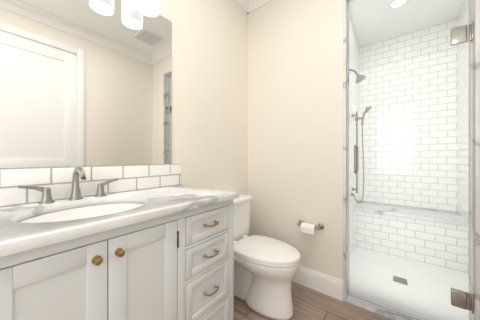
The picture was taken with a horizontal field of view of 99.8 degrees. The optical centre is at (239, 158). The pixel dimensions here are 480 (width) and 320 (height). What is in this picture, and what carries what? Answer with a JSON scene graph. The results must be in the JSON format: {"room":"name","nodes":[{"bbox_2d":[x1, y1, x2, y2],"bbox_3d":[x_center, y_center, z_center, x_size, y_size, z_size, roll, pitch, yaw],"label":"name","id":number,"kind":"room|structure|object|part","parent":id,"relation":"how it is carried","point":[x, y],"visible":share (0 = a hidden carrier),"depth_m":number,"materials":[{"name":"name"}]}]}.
{"room":"bathroom","nodes":[
{"label":"bathroom","id":0,"kind":"room"},
{"bbox_2d":[136,0,247,194],"bbox_3d":[-0.791,-0.260,1.096,0.100,2.740,2.960,0,0,38],"label":"wall","id":1,"kind":"structure","parent":0,"point":[209,94],"depth_m":1.71,"materials":[{"name":"white paint"}]},
{"bbox_2d":[0,0,171,168],"bbox_3d":[-0.827,-0.454,0.960,0.006,0.992,1.140,0,0,38],"label":"mirror","id":2,"kind":"object","parent":1,"relation":"attached to","point":[85,82],"visible":1,"depth_m":1.01,"materials":[{"name":"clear mirror"}]},
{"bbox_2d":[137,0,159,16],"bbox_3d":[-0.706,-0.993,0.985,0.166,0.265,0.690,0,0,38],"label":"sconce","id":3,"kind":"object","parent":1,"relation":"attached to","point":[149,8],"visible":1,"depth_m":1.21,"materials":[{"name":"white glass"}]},
{"bbox_2d":[234,0,255,13],"bbox_3d":[-0.721,-1.577,1.028,0.095,0.105,2.740,0,0,38],"label":"crown molding","id":4,"kind":"structure","parent":1,"relation":"attached to","point":[248,6],"depth_m":2.07,"materials":[{"name":"white paint"}]},
{"bbox_2d":[248,0,342,280],"bbox_3d":[0.481,-0.260,1.906,0.915,2.740,0.120,0,0,38],"label":"wall","id":5,"kind":"structure","parent":0,"point":[295,111],"depth_m":1.80,"materials":[{"name":"white paint"}]},
{"bbox_2d":[251,0,272,8],"bbox_3d":[0.824,-1.577,1.504,1.710,0.105,0.095,0,0,38],"label":"crown molding","id":6,"kind":"structure","parent":5,"relation":"attached to","point":[256,4],"depth_m":2.03,"materials":[{"name":"white paint"}]},
{"bbox_2d":[297,220,323,234],"bbox_3d":[0.579,0.578,1.690,0.212,0.074,0.098,0,0,38],"label":"toilet paper holder","id":7,"kind":"object","parent":5,"relation":"attached to","point":[308,228],"visible":1,"depth_m":1.66,"materials":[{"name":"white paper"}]},
{"bbox_2d":[292,266,342,300],"bbox_3d":[0.844,1.034,1.538,1.940,0.152,0.016,0,0,38],"label":"baseboard","id":8,"kind":"structure","parent":5,"relation":"attached to","point":[330,286],"depth_m":1.67,"materials":[{"name":"white paint"}]},
{"bbox_2d":[343,0,348,300],"bbox_3d":[0.851,-0.096,1.619,0.022,2.412,0.133,0,0,38],"label":"jamb","id":9,"kind":"object","parent":5,"relation":"attached to","point":[345,148],"visible":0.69,"depth_m":1.57,"materials":[{"name":"stone"}]},
{"bbox_2d":[234,246,468,319],"bbox_3d":[0.533,1.140,1.105,2.180,0.060,4.600,0,0,38],"label":"floor","id":10,"kind":"structure","parent":0,"point":[424,293],"depth_m":1.66,"materials":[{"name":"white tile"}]},
{"bbox_2d":[0,196,238,319],"bbox_3d":[-0.630,0.667,0.767,0.551,0.888,1.318,0,0,38],"label":"bathroom vanity","id":11,"kind":"object","parent":10,"relation":"on","point":[137,242],"depth_m":0.71,"materials":[{"name":"white paint"}]},
{"bbox_3d":[-0.507,0.626,0.547,0.019,0.731,0.256,0,0,38],"label":"door","id":12,"kind":"part","parent":11,"relation":"part of","materials":[{"name":"white paint"}]},
{"bbox_3d":[-0.429,0.310,0.610,0.026,0.025,0.025,0,0,38],"label":"knob","id":13,"kind":"part","parent":11,"relation":"part of","materials":[{"name":"gold metal"}]},
{"bbox_2d":[0,184,238,251],"bbox_3d":[-0.633,0.208,0.769,0.544,0.030,1.348,0,0,38],"label":"countertop","id":14,"kind":"structure","parent":11,"relation":"on","point":[20,224],"depth_m":0.83,"materials":[{"name":"white stone"}]},
{"bbox_2d":[18,166,118,204],"bbox_3d":[-0.730,0.116,0.916,0.148,0.154,0.366,0,0,38],"label":"faucet","id":15,"kind":"object","parent":14,"relation":"on","point":[75,198],"depth_m":0.93,"materials":[{"name":"silver metal"}]},
{"bbox_3d":[-0.390,0.310,0.660,0.026,0.025,0.025,0,0,38],"label":"knob","id":16,"kind":"part","parent":11,"relation":"part of","materials":[{"name":"gold metal"}]},
{"bbox_3d":[-0.348,0.626,0.751,0.019,0.731,0.256,0,0,38],"label":"door","id":17,"kind":"part","parent":11,"relation":"part of","materials":[{"name":"white paint"}]},
{"bbox_3d":[-0.155,0.323,0.999,0.019,0.124,0.282,0,0,38],"label":"drawer","id":18,"kind":"part","parent":11,"relation":"part of","materials":[{"name":"white paint"}]},
{"bbox_3d":[-0.155,0.470,0.999,0.019,0.130,0.282,0,0,38],"label":"drawer","id":19,"kind":"part","parent":11,"relation":"part of","materials":[{"name":"white paint"}]},
{"bbox_3d":[-0.155,0.650,0.999,0.019,0.190,0.282,0,0,38],"label":"drawer","id":20,"kind":"part","parent":11,"relation":"part of","materials":[{"name":"white paint"}]},
{"bbox_3d":[-0.155,0.878,0.999,0.019,0.227,0.282,0,0,38],"label":"drawer","id":21,"kind":"part","parent":11,"relation":"part of","materials":[{"name":"white paint"}]},
{"bbox_3d":[-0.134,0.321,0.983,0.033,0.016,0.091,0,0,38],"label":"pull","id":22,"kind":"part","parent":11,"relation":"part of","materials":[{"name":"gold metal"}]},
{"bbox_3d":[-0.134,0.468,0.983,0.033,0.016,0.091,0,0,38],"label":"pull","id":23,"kind":"part","parent":11,"relation":"part of","materials":[{"name":"gold metal"}]},
{"bbox_3d":[-0.134,0.648,0.983,0.033,0.016,0.091,0,0,38],"label":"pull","id":24,"kind":"part","parent":11,"relation":"part of","materials":[{"name":"gold metal"}]},
{"bbox_2d":[234,194,300,319],"bbox_3d":[0.114,0.726,1.583,0.726,0.767,0.422,0,0,38],"label":"toilet","id":25,"kind":"object","parent":10,"relation":"on","point":[265,269],"visible":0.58,"depth_m":1.43,"materials":[{"name":"white ceramic"}]},
{"bbox_3d":[-0.092,0.547,1.743,0.200,0.329,0.400,0,0,38],"label":"tank","id":26,"kind":"part","parent":25,"relation":"part of","materials":[{"name":"white ceramic"}]},
{"bbox_3d":[0.202,0.701,1.514,0.499,0.019,0.380,0,0,38],"label":"seat","id":27,"kind":"part","parent":25,"relation":"part of","materials":[{"name":"white ceramic"}]},
{"bbox_3d":[0.202,0.680,1.515,0.504,0.020,0.384,0,0,38],"label":"lid","id":28,"kind":"part","parent":25,"relation":"part of","materials":[{"name":"white ceramic"}]},
{"bbox_2d":[346,292,427,319],"bbox_3d":[1.121,1.103,1.407,0.663,0.017,0.130,0,0,38],"label":"sill","id":29,"kind":"structure","parent":10,"relation":"on","point":[379,310],"depth_m":1.47,"materials":[{"name":"stone"}]},
{"bbox_2d":[393,276,407,284],"bbox_3d":[1.454,1.107,1.834,0.100,0.006,0.100,0,0,38],"label":"shower drain","id":30,"kind":"object","parent":10,"relation":"on","point":[402,280],"depth_m":1.82,"materials":[{"name":"silver metal"}]},
{"bbox_2d":[354,211,468,272],"bbox_3d":[1.983,0.885,2.449,0.980,0.451,0.500,0,0,38],"label":"bench","id":31,"kind":"object","parent":10,"relation":"on","point":[460,234],"depth_m":2.19,"materials":[{"name":"white tile"}]},
{"bbox_2d":[354,201,468,226],"bbox_3d":[1.975,0.640,2.439,0.980,0.040,0.525,0,0,38],"label":"bench","id":32,"kind":"object","parent":31,"relation":"on","point":[414,211],"depth_m":2.30,"materials":[{"name":"stone"}]},
{"bbox_2d":[349,15,359,255],"bbox_3d":[1.260,-0.260,2.415,0.120,2.740,1.640,0,0,38],"label":"wall","id":33,"kind":"structure","parent":0,"point":[354,86],"depth_m":2.46,"materials":[{"name":"white tile"}]},
{"bbox_2d":[349,69,365,82],"bbox_3d":[1.103,-0.806,1.954,0.196,0.169,0.096,0,0,38],"label":"shower head","id":34,"kind":"object","parent":33,"relation":"attached to","point":[359,78],"depth_m":1.92},
{"bbox_2d":[351,106,371,202],"bbox_3d":[1.426,-0.039,2.369,0.196,1.121,0.154,0,0,38],"label":"rail","id":35,"kind":"object","parent":33,"relation":"attached to","point":[363,116],"depth_m":2.39,"materials":[{"name":"silver metal"}]},
{"bbox_2d":[349,0,464,45],"bbox_3d":[0.533,-1.670,1.105,2.180,0.080,4.600,0,0,38],"label":"ceiling","id":36,"kind":"structure","parent":0,"point":[380,26],"depth_m":2.33,"materials":[{"name":"white paint"}]},
{"bbox_2d":[388,0,408,8],"bbox_3d":[1.661,-1.625,2.116,0.170,0.010,0.170,0,0,38],"label":"recessed light","id":37,"kind":"object","parent":36,"relation":"in","point":[391,6],"depth_m":2.13,"materials":[{"name":"white paint"}]},
{"bbox_3d":[1.661,-1.628,2.116,0.108,0.002,0.108,0,0,38],"label":"shower recessed ceiling light lens","id":38,"kind":"part","parent":37,"relation":"part of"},
{"bbox_2d":[360,18,456,210],"bbox_3d":[2.167,-0.260,2.686,0.980,2.740,0.100,0,0,38],"label":"wall","id":39,"kind":"structure","parent":0,"point":[449,179],"depth_m":2.59,"materials":[{"name":"white tile"}]},
{"bbox_2d":[457,0,468,221],"bbox_3d":[2.128,-0.260,1.740,0.120,2.740,1.640,0,0,38],"label":"wall","id":40,"kind":"structure","parent":0,"point":[464,143],"depth_m":2.13,"materials":[{"name":"white tile"}]},
{"bbox_3d":[1.574,-0.096,1.057,0.438,2.412,0.120,0,0,38],"label":"wall","id":41,"kind":"structure","parent":0,"visible":0},
{"bbox_2d":[349,0,468,319],"bbox_3d":[1.120,-0.087,1.409,0.643,2.346,0.117,0,0,38],"label":"shower glass door","id":42,"kind":"structure","parent":41,"relation":"attached to","point":[356,159],"depth_m":1.39,"materials":[{"name":"clear glass"}]},
{"bbox_3d":[0.907,0.010,1.575,0.015,0.220,0.117,0,0,38],"label":"handle","id":43,"kind":"part","parent":42,"relation":"part of","materials":[{"name":"silver metal"}]},
{"bbox_2d":[450,21,472,313],"bbox_3d":[1.348,0.055,1.232,0.087,1.710,0.072,0,0,38],"label":"shower glass door hinges","id":44,"kind":"object","parent":42,"relation":"attached to","point":[462,299],"visible":0.94,"depth_m":1.22,"materials":[{"name":"grey metal"}]},
{"bbox_2d":[469,0,479,319],"bbox_3d":[1.392,-0.096,1.198,0.022,2.412,0.133,0,0,38],"label":"jamb","id":45,"kind":"object","parent":41,"relation":"attached to","point":[474,159],"visible":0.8,"depth_m":1.17,"materials":[{"name":"stone"}]}
]}

